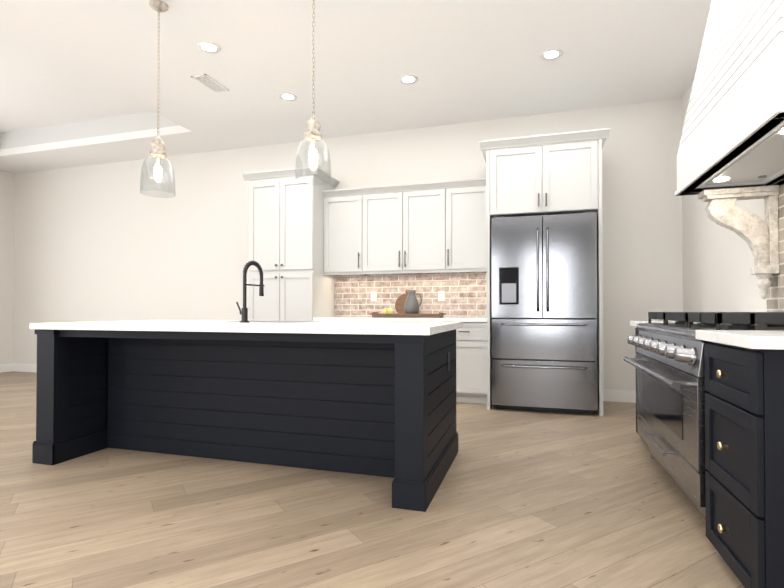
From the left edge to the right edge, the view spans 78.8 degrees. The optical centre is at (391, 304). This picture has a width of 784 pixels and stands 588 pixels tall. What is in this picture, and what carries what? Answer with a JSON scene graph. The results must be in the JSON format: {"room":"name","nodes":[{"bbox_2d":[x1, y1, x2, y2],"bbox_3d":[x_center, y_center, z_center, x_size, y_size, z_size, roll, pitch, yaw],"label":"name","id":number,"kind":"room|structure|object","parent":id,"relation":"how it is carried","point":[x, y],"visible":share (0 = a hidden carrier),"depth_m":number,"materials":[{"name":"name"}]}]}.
{"room":"kitchen","nodes":[
{"label":"kitchen","id":0,"kind":"room"},
{"bbox_2d":[0,170,14,364],"bbox_3d":[-7.674,-0.844,3.365,0.120,3.770,9.480,0,-1,17],"label":"wall","id":1,"kind":"structure","parent":0,"point":[7,184],"depth_m":7.78,"materials":[{"name":"paint"}]},
{"bbox_2d":[0,363,12,372],"bbox_3d":[-7.611,0.976,3.317,0.016,0.130,9.464,0,-1,17],"label":"baseboard","id":2,"kind":"structure","parent":1,"relation":"attached to","point":[6,367],"depth_m":7.76,"materials":[{"name":"white"}]},
{"bbox_2d":[13,98,682,390],"bbox_3d":[-1.562,-0.807,6.540,10.000,3.770,0.120,0,-1,17],"label":"wall","id":3,"kind":"structure","parent":0,"point":[104,242],"depth_m":6.70,"materials":[{"name":"paint"}]},
{"bbox_2d":[13,363,635,402],"bbox_3d":[-1.581,1.012,6.454,9.760,0.130,0.016,0,-1,17],"label":"baseboard","id":4,"kind":"structure","parent":3,"relation":"attached to","point":[610,395],"depth_m":5.25,"materials":[{"name":"white"}]},
{"bbox_2d":[326,188,373,275],"bbox_3d":[-0.522,-0.901,5.982,0.572,1.005,0.347,0,-1,17],"label":"upper cabinet","id":5,"kind":"object","parent":3,"relation":"attached to","point":[326,251],"depth_m":5.82,"materials":[{"name":"grey wood"}]},
{"bbox_2d":[366,184,413,275],"bbox_3d":[-0.068,-0.903,5.846,0.640,1.005,0.347,0,-1,17],"label":"upper cabinet","id":6,"kind":"object","parent":3,"relation":"attached to","point":[388,230],"depth_m":5.66,"materials":[{"name":"grey wood"}]},
{"bbox_2d":[410,180,453,271],"bbox_3d":[0.418,-0.905,5.700,0.639,1.005,0.347,0,-1,17],"label":"upper cabinet","id":7,"kind":"object","parent":3,"relation":"attached to","point":[431,203],"depth_m":5.51,"materials":[{"name":"grey wood"}]},
{"bbox_2d":[454,176,490,271],"bbox_3d":[0.872,-0.906,5.563,0.573,1.005,0.347,0,-1,17],"label":"upper cabinet","id":8,"kind":"object","parent":3,"relation":"attached to","point":[472,226],"depth_m":5.38,"materials":[{"name":"grey wood"}]},
{"bbox_2d":[486,140,549,223],"bbox_3d":[1.388,-1.243,5.162,0.576,0.671,0.827,0,-1,17],"label":"upper cabinet","id":9,"kind":"object","parent":3,"relation":"attached to","point":[519,176],"depth_m":4.77,"materials":[{"name":"grey wood"}]},
{"bbox_2d":[550,136,601,215],"bbox_3d":[1.813,-1.244,5.034,0.576,0.671,0.827,0,-1,17],"label":"upper cabinet","id":10,"kind":"object","parent":3,"relation":"attached to","point":[575,167],"depth_m":4.62,"materials":[{"name":"grey wood"}]},
{"bbox_2d":[0,0,711,173],"bbox_3d":[-2.943,-2.465,1.962,9.760,0.440,9.480,0,-1,17],"label":"ceiling","id":11,"kind":"structure","parent":0,"point":[78,83],"depth_m":4.47,"materials":[{"name":"paint"}]},
{"bbox_2d":[140,0,174,197],"bbox_3d":[-1.728,-1.521,3.528,0.236,1.408,0.236,0,-1,17],"label":"pendant light","id":12,"kind":"object","parent":11,"relation":"hanging from","point":[158,146],"visible":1,"depth_m":3.52,"materials":[{"name":"clear glass"}]},
{"bbox_2d":[197,41,220,53],"bbox_3d":[-1.577,-2.216,4.107,0.190,0.005,0.190,0,-1,17],"label":"recessed light","id":13,"kind":"object","parent":11,"relation":"in","point":[209,47],"visible":1,"depth_m":4.11,"materials":[{"name":"white plastic"}]},
{"bbox_2d":[191,74,228,92],"bbox_3d":[-1.813,-2.208,4.763,0.170,0.008,0.360,0,-1,17],"label":"ceiling vent","id":14,"kind":"object","parent":11,"relation":"in","point":[209,83],"visible":0.98,"depth_m":4.75,"materials":[{"name":"white metal"}]},
{"bbox_2d":[279,93,296,100],"bbox_3d":[-1.103,-2.206,5.061,0.190,0.005,0.190,0,-1,17],"label":"recessed light","id":15,"kind":"object","parent":11,"relation":"in","point":[288,96],"visible":1,"depth_m":5.05,"materials":[{"name":"white plastic"}]},
{"bbox_2d":[295,1,330,185],"bbox_3d":[-0.521,-1.525,3.166,0.236,1.408,0.236,0,-1,17],"label":"pendant light","id":16,"kind":"object","parent":11,"relation":"hanging from","point":[313,135],"visible":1,"depth_m":3.15,"materials":[{"name":"clear glass"}]},
{"bbox_2d":[399,75,417,84],"bbox_3d":[0.162,-2.210,4.681,0.190,0.005,0.190,0,-1,17],"label":"recessed light","id":17,"kind":"object","parent":11,"relation":"in","point":[408,79],"visible":1,"depth_m":4.68,"materials":[{"name":"white plastic"}]},
{"bbox_2d":[540,48,562,60],"bbox_3d":[1.412,-2.215,4.222,0.190,0.005,0.190,0,-1,17],"label":"recessed light","id":18,"kind":"object","parent":11,"relation":"in","point":[551,54],"visible":1,"depth_m":4.22,"materials":[{"name":"white plastic"}]},
{"bbox_2d":[0,371,744,587],"bbox_3d":[-2.943,1.055,1.921,10.000,0.060,9.720,0,-1,17],"label":"floor","id":19,"kind":"structure","parent":0,"point":[530,499],"depth_m":2.30,"materials":[{"name":"brown wood"}]},
{"bbox_2d":[32,329,457,511],"bbox_3d":[-0.946,0.601,3.266,2.642,0.880,1.062,0,-1,17],"label":"kitchen island","id":20,"kind":"object","parent":19,"relation":"on","point":[375,398],"depth_m":3.10,"materials":[{"name":"black wood"}]},
{"bbox_2d":[29,321,462,336],"bbox_3d":[-0.931,0.141,3.270,2.666,0.040,1.120,0,-1,17],"label":"island countertop","id":21,"kind":"structure","parent":20,"relation":"on","point":[370,328],"depth_m":2.80,"materials":[{"name":"white stone"}]},
{"bbox_2d":[246,169,285,320],"bbox_3d":[-1.433,-0.270,6.092,0.501,2.686,0.647,0,-1,17],"label":"tall cabinet","id":22,"kind":"object","parent":19,"relation":"on","point":[267,190],"depth_m":5.79,"materials":[{"name":"grey wood"}]},
{"bbox_2d":[286,166,337,320],"bbox_3d":[-1.080,-0.271,5.986,0.501,2.686,0.647,0,-1,17],"label":"tall cabinet","id":23,"kind":"object","parent":19,"relation":"on","point":[310,293],"depth_m":5.69,"materials":[{"name":"grey wood"}]},
{"bbox_2d":[314,320,357,320],"bbox_3d":[-0.561,0.630,5.835,0.572,0.881,0.617,0,-1,17],"label":"base cabinet","id":24,"kind":"object","parent":19,"relation":"on","point":[314,320],"depth_m":5.52,"materials":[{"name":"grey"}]},
{"bbox_2d":[358,320,401,320],"bbox_3d":[-0.107,0.628,5.699,0.640,0.881,0.617,0,-1,17],"label":"base cabinet","id":25,"kind":"object","parent":19,"relation":"on","point":[358,320],"depth_m":5.36,"materials":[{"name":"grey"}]},
{"bbox_2d":[456,320,492,407],"bbox_3d":[0.833,0.625,5.416,0.573,0.881,0.617,0,-1,17],"label":"base cabinet","id":26,"kind":"object","parent":19,"relation":"on","point":[474,358],"depth_m":5.09,"materials":[{"name":"grey wood"}]},
{"bbox_2d":[314,316,492,323],"bbox_3d":[0.133,0.167,5.619,2.028,0.040,0.642,0,-1,17],"label":"countertop","id":27,"kind":"structure","parent":26,"relation":"on","point":[465,319],"depth_m":5.34,"materials":[{"name":"white stone"}]},
{"bbox_2d":[395,290,407,312],"bbox_3d":[0.179,-0.021,5.862,0.290,0.336,0.086,0,-1,17],"label":"round board","id":28,"kind":"object","parent":27,"relation":"on","point":[400,303],"visible":0.44,"depth_m":5.88,"materials":[{"name":"brown wood"}]},
{"bbox_2d":[370,312,446,317],"bbox_3d":[0.180,0.115,5.516,0.900,0.060,0.220,0,-1,17],"label":"tray","id":29,"kind":"object","parent":27,"relation":"on","point":[401,315],"visible":1,"depth_m":5.41,"materials":[{"name":"brown wood"}]},
{"bbox_2d":[382,308,393,313],"bbox_3d":[-0.043,0.084,5.599,0.147,0.095,0.120,0,-1,17],"label":"pears","id":30,"kind":"object","parent":29,"relation":"on","point":[388,311],"visible":0.69,"depth_m":5.58,"materials":[{"name":"yellow food"}]},
{"bbox_2d":[404,290,421,313],"bbox_3d":[0.245,-0.019,5.497,0.212,0.300,0.174,0,-1,17],"label":"jug","id":31,"kind":"object","parent":29,"relation":"on","point":[411,305],"visible":0.92,"depth_m":5.45,"materials":[{"name":"grey ceramic"}]},
{"bbox_2d":[491,211,597,413],"bbox_3d":[1.578,0.086,5.009,0.980,1.950,0.907,0,-1,17],"label":"fridge","id":32,"kind":"object","parent":19,"relation":"on","point":[544,314],"visible":1,"depth_m":4.63,"materials":[{"name":"grey metal"}]},
{"bbox_2d":[635,328,646,443],"bbox_3d":[2.205,0.602,3.432,0.733,0.880,0.475,0,-1,17],"label":"base cabinet","id":33,"kind":"object","parent":19,"relation":"on","point":[636,330],"depth_m":3.73,"materials":[{"name":"black"}]},
{"bbox_2d":[630,321,698,326],"bbox_3d":[2.196,0.143,3.460,0.763,0.040,0.507,0,-1,17],"label":"countertop","id":34,"kind":"structure","parent":33,"relation":"on","point":[632,323],"depth_m":3.55,"materials":[{"name":"white stone"}]},
{"bbox_2d":[623,312,783,519],"bbox_3d":[1.849,0.537,2.582,0.889,0.992,1.320,0,-1,17],"label":"range","id":35,"kind":"object","parent":19,"relation":"on","point":[667,362],"visible":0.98,"depth_m":2.37,"materials":[{"name":"silver metal"}]},
{"bbox_2d":[704,340,783,587],"bbox_3d":[1.637,0.582,1.663,0.803,0.880,0.510,0,-1,17],"label":"base cabinet","id":36,"kind":"object","parent":19,"relation":"on","point":[744,434],"depth_m":1.64,"materials":[{"name":"black wood"}]},
{"bbox_2d":[695,330,783,351],"bbox_3d":[1.618,0.122,1.657,0.833,0.040,0.548,0,-1,17],"label":"countertop","id":37,"kind":"structure","parent":36,"relation":"on","point":[756,340],"depth_m":1.63,"materials":[{"name":"white stone"}]},
{"bbox_2d":[682,81,782,311],"bbox_3d":[1.788,-0.876,0.522,0.120,3.770,9.480,0,-1,17],"label":"wall","id":38,"kind":"structure","parent":0,"point":[718,261],"depth_m":4.18,"materials":[{"name":"paint"}]},
{"bbox_2d":[675,0,783,298],"bbox_3d":[2.033,-1.138,2.545,0.570,2.195,1.474,0,-1,17],"label":"range hood","id":39,"kind":"object","parent":38,"relation":"attached to","point":[730,150],"visible":1,"depth_m":2.67,"materials":[{"name":"white wood"}]}
]}

